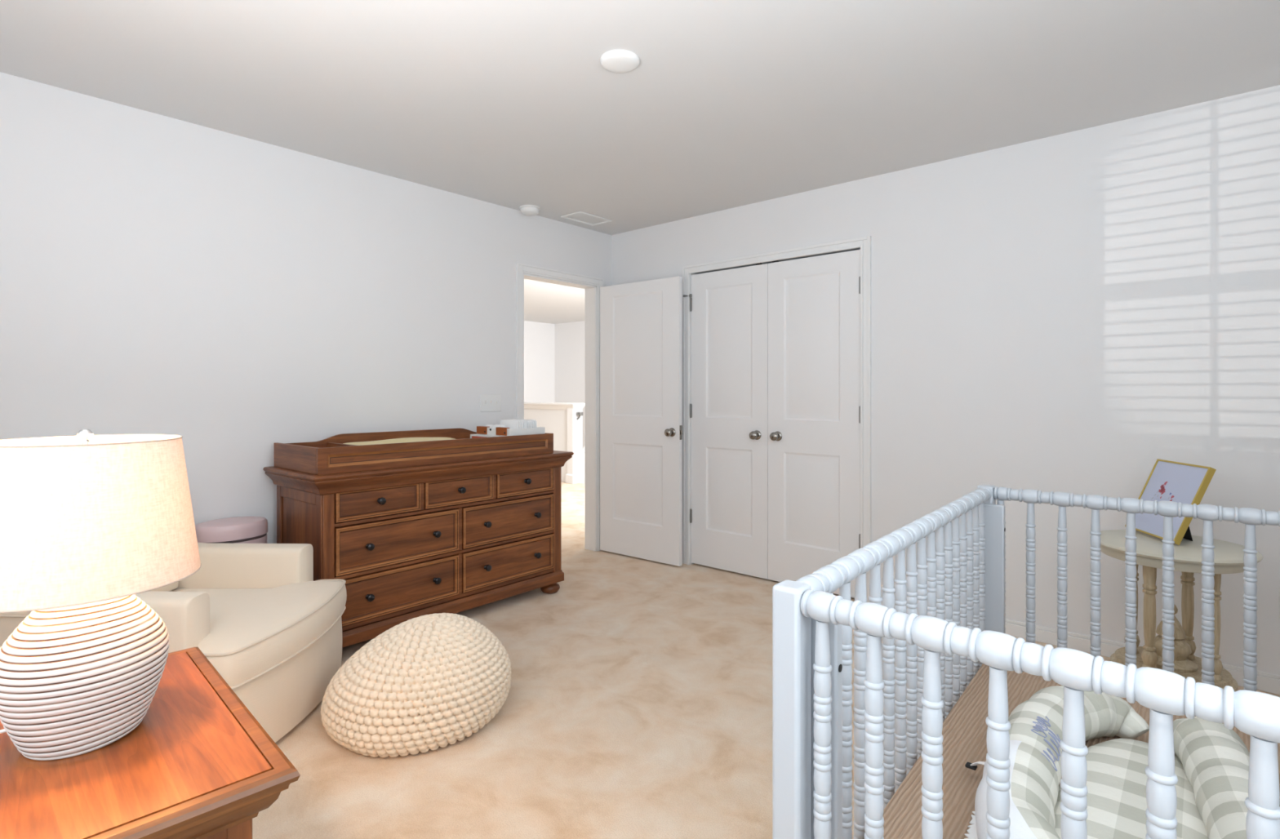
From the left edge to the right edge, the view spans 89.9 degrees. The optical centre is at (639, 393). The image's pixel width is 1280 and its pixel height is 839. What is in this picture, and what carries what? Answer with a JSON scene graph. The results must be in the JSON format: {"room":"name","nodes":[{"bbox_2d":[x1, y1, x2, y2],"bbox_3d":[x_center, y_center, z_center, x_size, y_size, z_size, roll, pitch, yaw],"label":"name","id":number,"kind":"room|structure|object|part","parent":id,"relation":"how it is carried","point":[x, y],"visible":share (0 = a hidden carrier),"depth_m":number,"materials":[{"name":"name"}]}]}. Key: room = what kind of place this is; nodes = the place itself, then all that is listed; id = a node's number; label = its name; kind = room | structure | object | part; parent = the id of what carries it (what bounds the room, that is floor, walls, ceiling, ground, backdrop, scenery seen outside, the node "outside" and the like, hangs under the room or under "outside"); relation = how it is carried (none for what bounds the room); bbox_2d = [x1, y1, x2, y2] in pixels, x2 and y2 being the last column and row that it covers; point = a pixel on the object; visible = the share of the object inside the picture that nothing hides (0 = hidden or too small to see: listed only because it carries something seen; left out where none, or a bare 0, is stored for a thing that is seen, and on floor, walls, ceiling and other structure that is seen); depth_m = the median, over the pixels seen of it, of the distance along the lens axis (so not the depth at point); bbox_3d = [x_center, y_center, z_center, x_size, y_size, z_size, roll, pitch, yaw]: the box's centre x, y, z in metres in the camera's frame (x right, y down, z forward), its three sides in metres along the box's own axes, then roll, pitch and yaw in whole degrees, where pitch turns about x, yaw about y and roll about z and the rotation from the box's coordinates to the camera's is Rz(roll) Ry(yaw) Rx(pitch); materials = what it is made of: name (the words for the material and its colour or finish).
{"room":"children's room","nodes":[
{"label":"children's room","id":0,"kind":"room"},
{"bbox_2d":[0,71,611,543],"bbox_3d":[-0.331,-0.015,5.066,0.120,2.480,8.020,0,0,41],"label":"wall","id":1,"kind":"structure","parent":0,"point":[234,296],"depth_m":3.09,"materials":[{"name":"paint"}]},
{"bbox_2d":[480,394,501,412],"bbox_3d":[-0.979,0.063,4.224,0.016,0.116,0.164,0,0,41],"label":"light switch","id":2,"kind":"object","parent":1,"relation":"attached to","point":[488,402],"visible":1,"depth_m":4.22,"materials":[{"name":"white plastic"}]},
{"bbox_2d":[515,262,604,551],"bbox_3d":[-0.611,0.168,4.733,0.139,2.115,0.840,0,0,41],"label":"trim","id":3,"kind":"structure","parent":1,"relation":"attached to","point":[592,292],"depth_m":4.97,"materials":[{"name":"white wood"}]},
{"bbox_2d":[600,275,682,566],"bbox_3d":[-0.008,0.196,4.729,0.769,2.030,0.155,0,0,39],"label":"door","id":4,"kind":"structure","parent":1,"relation":"in","point":[641,322],"depth_m":4.70,"materials":[{"name":"white wood"}]},
{"bbox_3d":[0.205,0.276,4.499,0.062,0.062,0.066,0,0,39],"label":"knob","id":5,"kind":"part","parent":4,"relation":"part of","materials":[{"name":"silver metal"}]},
{"bbox_3d":[0.286,0.276,4.499,0.003,0.100,0.025,0,0,39],"label":"latch plate","id":6,"kind":"part","parent":4,"relation":"part of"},
{"bbox_2d":[524,320,554,402],"bbox_3d":[-3.841,-0.015,9.103,0.120,2.480,6.820,0,0,41],"label":"wall","id":7,"kind":"structure","parent":0,"point":[539,337],"depth_m":11.36,"materials":[{"name":"paint"}]},
{"bbox_2d":[524,402,585,484],"bbox_3d":[-1.428,0.680,9.248,1.655,1.090,0.270,0,0,41],"label":"wall","id":8,"kind":"structure","parent":0,"point":[558,419],"depth_m":8.81,"materials":[{"name":"white paint"}]},
{"bbox_2d":[576,412,582,420],"bbox_3d":[-0.823,0.310,8.704,0.097,0.110,0.060,0,0,41],"label":"handrail","id":9,"kind":"object","parent":8,"relation":"attached to","point":[579,414],"visible":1,"depth_m":8.68,"materials":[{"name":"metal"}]},
{"bbox_3d":[-0.816,0.280,8.697,0.078,0.050,0.060,0,0,41],"label":"rail","id":10,"kind":"part","parent":9,"relation":"part of","materials":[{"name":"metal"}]},
{"bbox_2d":[579,445,585,483],"bbox_3d":[-0.487,0.655,8.542,0.798,1.140,0.110,0,0,41],"label":"trim","id":11,"kind":"structure","parent":8,"relation":"attached to","point":[582,454],"depth_m":8.74,"materials":[{"name":"white wood"}]},
{"bbox_2d":[554,320,585,448],"bbox_3d":[0.440,-0.015,9.964,5.180,2.480,0.120,0,0,41],"label":"wall","id":12,"kind":"structure","parent":0,"point":[569,337],"depth_m":11.34,"materials":[{"name":"paint"}]},
{"bbox_2d":[0,0,1279,324],"bbox_3d":[-0.534,-1.284,5.457,10.000,0.103,8.500,0,0,41],"label":"ceiling","id":13,"kind":"structure","parent":0,"point":[726,104],"depth_m":2.57,"materials":[{"name":"paint"}]},
{"bbox_2d":[519,204,540,215],"bbox_3d":[-0.744,-1.234,4.338,0.140,0.042,0.140,0,0,41],"label":"smoke detector","id":14,"kind":"object","parent":13,"relation":"attached to","point":[527,210],"visible":1,"depth_m":4.29,"materials":[{"name":"white plastic"}]},
{"bbox_2d":[560,211,612,226],"bbox_3d":[-0.382,-1.250,4.599,0.200,0.008,0.320,0,0,41],"label":"ceiling vent","id":15,"kind":"object","parent":13,"relation":"in","point":[579,216],"visible":1,"depth_m":4.59,"materials":[{"name":"white plastic"}]},
{"bbox_2d":[252,481,1279,838],"bbox_3d":[-0.534,1.255,5.457,10.000,0.060,8.500,0,0,41],"label":"floor","id":16,"kind":"structure","parent":0,"point":[637,704],"depth_m":2.27,"materials":[{"name":"beige carpet"}]},
{"bbox_2d":[0,647,300,838],"bbox_3d":[-0.949,0.895,1.005,0.675,0.660,0.560,0,0,45],"label":"nightstand","id":17,"kind":"object","parent":16,"relation":"on","point":[198,764],"visible":0.88,"depth_m":0.95,"materials":[{"name":"brown wood"}]},
{"bbox_2d":[0,428,201,760],"bbox_3d":[-0.987,0.311,1.091,0.469,0.506,0.316,0,0,24],"label":"table lamp","id":18,"kind":"object","parent":17,"relation":"on","point":[90,523],"visible":1,"depth_m":0.98,"materials":[{"name":"ceramic"}]},
{"bbox_3d":[-1.124,0.554,1.045,0.267,0.023,0.036,0,0,0],"label":"cord","id":19,"kind":"part","parent":18,"relation":"part of","materials":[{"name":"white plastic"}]},
{"bbox_3d":[-0.917,0.193,1.060,0.315,0.233,0.315,0,0,24],"label":"lamp shade","id":20,"kind":"part","parent":18,"relation":"part of","materials":[{"name":"white fabric"}]},
{"bbox_3d":[-0.747,0.887,0.805,0.008,0.496,0.458,0,0,45],"label":"panel","id":21,"kind":"part","parent":17,"relation":"part of","materials":[{"name":"brown wood"}]},
{"bbox_2d":[0,542,346,742],"bbox_3d":[-1.678,0.780,2.400,0.934,0.890,0.817,0,0,0],"label":"armchair","id":22,"kind":"object","parent":16,"relation":"on","point":[258,613],"visible":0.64,"depth_m":2.32,"materials":[{"name":"beige fabric"}]},
{"bbox_3d":[-1.750,0.903,2.065,0.660,0.543,0.126,0,0,0],"label":"arm","id":23,"kind":"part","parent":22,"relation":"part of"},
{"bbox_2d":[146,581,178,591],"bbox_3d":[-1.963,0.600,2.400,0.143,0.400,0.524,0,0,0],"label":"cushion","id":24,"kind":"object","parent":22,"relation":"on","point":[175,585],"depth_m":2.59,"materials":[{"name":"beige fabric"}]},
{"bbox_3d":[-1.750,0.903,2.735,0.660,0.543,0.126,0,0,0],"label":"arm","id":25,"kind":"part","parent":22,"relation":"part of"},
{"bbox_2d":[174,580,346,688],"bbox_3d":[-1.571,0.860,2.400,0.719,0.155,0.817,0,0,0],"label":"seat cushion","id":26,"kind":"object","parent":22,"relation":"on","point":[256,628],"depth_m":2.29,"materials":[{"name":"beige fabric"}]},
{"bbox_2d":[195,516,267,543],"bbox_3d":[-1.895,0.907,2.973,0.230,0.635,0.300,0,0,41],"label":"trash can","id":27,"kind":"object","parent":16,"relation":"on","point":[238,530],"visible":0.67,"depth_m":2.91,"materials":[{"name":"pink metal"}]},
{"bbox_2d":[320,613,511,757],"bbox_3d":[-0.833,1.037,2.438,0.672,0.374,0.666,0,0,34],"label":"pouf","id":28,"kind":"object","parent":16,"relation":"on","point":[426,682],"visible":1,"depth_m":2.21,"materials":[{"name":"fabric"}]},
{"bbox_2d":[262,450,573,655],"bbox_3d":[-1.129,0.794,3.554,0.576,0.862,1.553,0,0,40],"label":"dresser","id":29,"kind":"object","parent":16,"relation":"on","point":[411,542],"visible":0.86,"depth_m":3.25,"materials":[{"name":"brown wood"}]},
{"bbox_3d":[-1.607,0.782,3.017,0.498,0.715,0.008,0,0,40],"label":"panel","id":30,"kind":"part","parent":29,"relation":"part of","materials":[{"name":"brown wood"}]},
{"bbox_3d":[-1.268,0.960,3.012,0.037,0.035,0.035,0,0,40],"label":"knob","id":31,"kind":"part","parent":29,"relation":"part of","materials":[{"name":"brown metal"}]},
{"bbox_3d":[-1.268,0.722,3.012,0.037,0.035,0.035,0,0,40],"label":"knob","id":32,"kind":"part","parent":29,"relation":"part of","materials":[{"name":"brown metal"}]},
{"bbox_3d":[-1.250,0.513,3.071,0.035,0.147,0.423,0,0,40],"label":"drawer","id":33,"kind":"part","parent":29,"relation":"part of","materials":[{"name":"brown wood"}]},
{"bbox_3d":[-1.231,0.513,3.055,0.037,0.035,0.035,0,0,40],"label":"knob","id":34,"kind":"part","parent":29,"relation":"part of","materials":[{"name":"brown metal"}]},
{"bbox_3d":[-1.178,0.722,3.156,0.035,0.217,0.645,0,0,40],"label":"drawer","id":35,"kind":"part","parent":29,"relation":"part of","materials":[{"name":"brown wood"}]},
{"bbox_3d":[-1.178,0.960,3.156,0.035,0.208,0.645,0,0,40],"label":"drawer","id":36,"kind":"part","parent":29,"relation":"part of","materials":[{"name":"brown wood"}]},
{"bbox_2d":[274,428,553,475],"bbox_3d":[-1.164,0.289,3.525,0.494,0.146,1.390,0,0,40],"label":"topper","id":37,"kind":"object","parent":29,"relation":"on","point":[329,455],"visible":0.92,"depth_m":3.26,"materials":[{"name":"brown wood"}]},
{"bbox_2d":[342,437,454,445],"bbox_3d":[-1.207,0.300,3.476,0.437,0.096,0.718,0,0,40],"label":"changing pad","id":38,"kind":"object","parent":37,"relation":"in","point":[404,439],"visible":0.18,"depth_m":3.53,"materials":[{"name":"yellow fabric"}]},
{"bbox_2d":[470,434,504,438],"bbox_3d":[-0.815,0.300,3.913,0.360,0.098,0.276,0,0,40],"label":"box","id":39,"kind":"object","parent":37,"relation":"on","point":[472,436],"visible":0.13,"depth_m":3.86,"materials":[{"name":"white ceramic"}]},
{"bbox_2d":[476,426,545,435],"bbox_3d":[-0.790,0.226,3.904,0.324,0.050,0.275,0,0,40],"label":"caddy","id":40,"kind":"object","parent":39,"relation":"on","point":[482,430],"visible":0.94,"depth_m":3.80,"materials":[{"name":"white fabric"}]},
{"bbox_2d":[492,424,506,428],"bbox_3d":[-0.845,0.216,3.854,0.074,0.056,0.056,0,0,40],"label":"cloth","id":41,"kind":"object","parent":40,"relation":"in","point":[495,426],"visible":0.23,"depth_m":3.84,"materials":[{"name":"white fabric"}]},
{"bbox_2d":[499,419,519,429],"bbox_3d":[-0.789,0.204,3.870,0.170,0.082,0.017,0,0,40],"label":"diaper","id":42,"kind":"object","parent":40,"relation":"in","point":[508,424],"visible":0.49,"depth_m":3.85,"materials":[{"name":"white fabric"}]},
{"bbox_2d":[506,419,520,428],"bbox_3d":[-0.781,0.204,3.888,0.170,0.082,0.018,0,0,40],"label":"diaper","id":43,"kind":"object","parent":40,"relation":"in","point":[519,422],"visible":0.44,"depth_m":3.83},
{"bbox_2d":[510,419,524,428],"bbox_3d":[-0.766,0.203,3.902,0.170,0.082,0.014,0,1,40],"label":"diaper","id":44,"kind":"object","parent":40,"relation":"in","point":[521,421],"visible":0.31,"depth_m":3.85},
{"bbox_2d":[515,419,527,428],"bbox_3d":[-0.747,0.203,3.913,0.170,0.082,0.014,0,0,40],"label":"diaper","id":45,"kind":"object","parent":40,"relation":"in","point":[525,423],"visible":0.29,"depth_m":3.86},
{"bbox_2d":[520,419,529,427],"bbox_3d":[-0.734,0.203,3.927,0.170,0.082,0.014,0,1,40],"label":"diaper","id":46,"kind":"object","parent":40,"relation":"in","point":[527,421],"visible":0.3,"depth_m":3.87,"materials":[{"name":"white fabric"}]},
{"bbox_2d":[529,419,534,427],"bbox_3d":[-0.713,0.204,3.963,0.170,0.082,0.017,0,0,40],"label":"diaper","id":47,"kind":"object","parent":40,"relation":"in","point":[532,420],"visible":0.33,"depth_m":3.91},
{"bbox_2d":[533,419,537,427],"bbox_3d":[-0.698,0.203,3.972,0.170,0.082,0.014,0,2,40],"label":"diaper","id":48,"kind":"object","parent":40,"relation":"in","point":[535,420],"visible":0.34,"depth_m":3.92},
{"bbox_3d":[-1.038,0.960,3.283,0.037,0.035,0.035,0,0,40],"label":"knob","id":49,"kind":"part","parent":29,"relation":"part of","materials":[{"name":"brown metal"}]},
{"bbox_3d":[-1.038,0.722,3.283,0.037,0.035,0.035,0,0,40],"label":"knob","id":50,"kind":"part","parent":29,"relation":"part of","materials":[{"name":"brown metal"}]},
{"bbox_3d":[-0.965,0.756,3.416,0.032,0.662,1.324,0,0,40],"label":"frame","id":51,"kind":"part","parent":29,"relation":"part of","materials":[{"name":"brown wood"}]},
{"bbox_3d":[-0.961,0.513,3.412,0.035,0.147,0.419,0,0,40],"label":"drawer","id":52,"kind":"part","parent":29,"relation":"part of","materials":[{"name":"brown wood"}]},
{"bbox_3d":[-0.942,0.513,3.396,0.037,0.035,0.035,0,0,40],"label":"knob","id":53,"kind":"part","parent":29,"relation":"part of","materials":[{"name":"brown metal"}]},
{"bbox_3d":[-0.836,0.960,3.522,0.037,0.035,0.035,0,0,40],"label":"knob","id":54,"kind":"part","parent":29,"relation":"part of","materials":[{"name":"brown metal"}]},
{"bbox_3d":[-0.836,0.722,3.522,0.037,0.035,0.035,0,0,40],"label":"knob","id":55,"kind":"part","parent":29,"relation":"part of","materials":[{"name":"brown metal"}]},
{"bbox_3d":[-0.744,0.960,3.668,0.035,0.208,0.645,0,0,40],"label":"drawer","id":56,"kind":"part","parent":29,"relation":"part of","materials":[{"name":"brown wood"}]},
{"bbox_3d":[-0.744,0.722,3.668,0.035,0.217,0.645,0,0,40],"label":"drawer","id":57,"kind":"part","parent":29,"relation":"part of","materials":[{"name":"brown wood"}]},
{"bbox_3d":[-0.672,0.513,3.753,0.035,0.147,0.423,0,0,40],"label":"drawer","id":58,"kind":"part","parent":29,"relation":"part of","materials":[{"name":"brown wood"}]},
{"bbox_3d":[-0.653,0.513,3.737,0.037,0.035,0.035,0,0,40],"label":"knob","id":59,"kind":"part","parent":29,"relation":"part of","materials":[{"name":"brown metal"}]},
{"bbox_3d":[-0.604,0.960,3.795,0.037,0.035,0.035,0,0,40],"label":"knob","id":60,"kind":"part","parent":29,"relation":"part of","materials":[{"name":"brown metal"}]},
{"bbox_3d":[-0.604,0.722,3.795,0.037,0.035,0.035,0,0,40],"label":"knob","id":61,"kind":"part","parent":29,"relation":"part of","materials":[{"name":"brown metal"}]},
{"bbox_3d":[-0.677,0.782,4.114,0.498,0.715,0.008,0,0,40],"label":"panel","id":62,"kind":"part","parent":29,"relation":"part of","materials":[{"name":"brown wood"}]},
{"bbox_2d":[772,484,1279,838],"bbox_3d":[0.956,0.761,1.270,0.861,0.928,1.495,0,0,41],"label":"crib","id":63,"kind":"object","parent":16,"relation":"on","point":[944,615],"visible":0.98,"depth_m":0.98,"materials":[{"name":"paint"}]},
{"bbox_3d":[0.236,0.761,0.997,0.047,0.928,0.047,0,0,41],"label":"post","id":64,"kind":"part","parent":63,"relation":"part of","materials":[{"name":"paint"}]},
{"bbox_3d":[0.677,0.320,1.534,0.044,0.044,1.341,0,0,39],"label":"rail","id":65,"kind":"part","parent":63,"relation":"part of","materials":[{"name":"paint"}]},
{"bbox_3d":[1.118,0.761,2.071,0.047,0.928,0.047,0,0,41],"label":"post","id":66,"kind":"part","parent":63,"relation":"part of","materials":[{"name":"paint"}]},
{"bbox_3d":[0.515,0.320,0.733,0.719,0.044,0.044,0,0,43],"label":"rail","id":67,"kind":"part","parent":63,"relation":"part of","materials":[{"name":"paint"}]},
{"bbox_2d":[863,663,1279,838],"bbox_3d":[0.966,0.851,1.279,0.757,0.137,1.283,0,0,41],"label":"mattress","id":68,"kind":"object","parent":63,"relation":"on","point":[964,731],"visible":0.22,"depth_m":1.39,"materials":[{"name":"beige fabric"}]},
{"bbox_2d":[964,685,1279,838],"bbox_3d":[0.862,0.721,1.150,0.508,0.121,0.846,0,0,41],"label":"lounger","id":69,"kind":"object","parent":68,"relation":"on","point":[1211,766],"visible":0.76,"depth_m":1.18,"materials":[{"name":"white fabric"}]},
{"bbox_3d":[1.416,0.320,1.813,0.738,0.044,0.044,0,0,41],"label":"rail","id":70,"kind":"part","parent":63,"relation":"part of","materials":[{"name":"paint"}]},
{"bbox_2d":[1089,529,1263,691],"bbox_3d":[2.000,0.895,2.416,0.500,0.660,0.500,0,0,41],"label":"side table","id":71,"kind":"object","parent":16,"relation":"on","point":[1228,556],"visible":0.56,"depth_m":2.36,"materials":[{"name":"beige paint"}]},
{"bbox_2d":[1124,458,1216,545],"bbox_3d":[2.065,0.418,2.510,0.141,0.293,0.300,0,0,8],"label":"picture frame","id":72,"kind":"object","parent":71,"relation":"on","point":[1167,481],"visible":0.76,"depth_m":2.48,"materials":[{"name":"white paper"}]},
{"bbox_3d":[2.094,0.486,2.475,0.033,0.158,0.060,0,0,8],"label":"easel leg","id":73,"kind":"part","parent":72,"relation":"part of","materials":[{"name":"black"}]},
{"bbox_2d":[611,84,1279,675],"bbox_3d":[1.467,-0.015,3.689,4.400,2.480,0.120,0,0,41],"label":"wall","id":74,"kind":"structure","parent":0,"point":[1077,312],"depth_m":3.07,"materials":[{"name":"paint"}]},
{"bbox_2d":[683,262,768,579],"bbox_3d":[0.570,0.178,4.380,0.664,2.066,0.101,0,0,41],"label":"door","id":75,"kind":"structure","parent":74,"relation":"in","point":[729,308],"depth_m":4.36,"materials":[{"name":"white wood"}]},
{"bbox_3d":[0.749,0.276,4.199,0.062,0.062,0.066,0,0,41],"label":"knob","id":76,"kind":"part","parent":75,"relation":"part of","materials":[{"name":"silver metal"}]},
{"bbox_2d":[682,235,871,602],"bbox_3d":[0.861,0.157,4.206,1.365,2.136,0.140,0,0,41],"label":"trim","id":77,"kind":"structure","parent":74,"relation":"attached to","point":[864,243],"depth_m":3.83,"materials":[{"name":"white wood"}]},
{"bbox_2d":[768,249,860,598],"bbox_3d":[1.056,0.178,3.954,0.622,2.066,0.101,0,0,41],"label":"door","id":78,"kind":"structure","parent":74,"relation":"in","point":[814,302],"depth_m":3.96,"materials":[{"name":"white wood"}]},
{"bbox_3d":[0.865,0.276,4.098,0.062,0.062,0.066,0,0,41],"label":"knob","id":79,"kind":"part","parent":78,"relation":"part of","materials":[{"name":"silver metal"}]},
{"bbox_2d":[880,593,1279,694],"bbox_3d":[1.385,1.186,3.671,4.260,0.078,0.013,0,0,41],"label":"baseboard","id":80,"kind":"structure","parent":74,"relation":"attached to","point":[1266,682],"depth_m":3.03,"materials":[{"name":"white wood"}]},
{"bbox_2d":[1279,589,1279,617],"bbox_3d":[2.627,0.855,2.585,0.072,0.116,0.008,0,0,41],"label":"wall outlet","id":81,"kind":"object","parent":74,"relation":"attached to","point":[1279,589],"visible":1,"depth_m":2.61,"materials":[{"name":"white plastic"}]}
]}

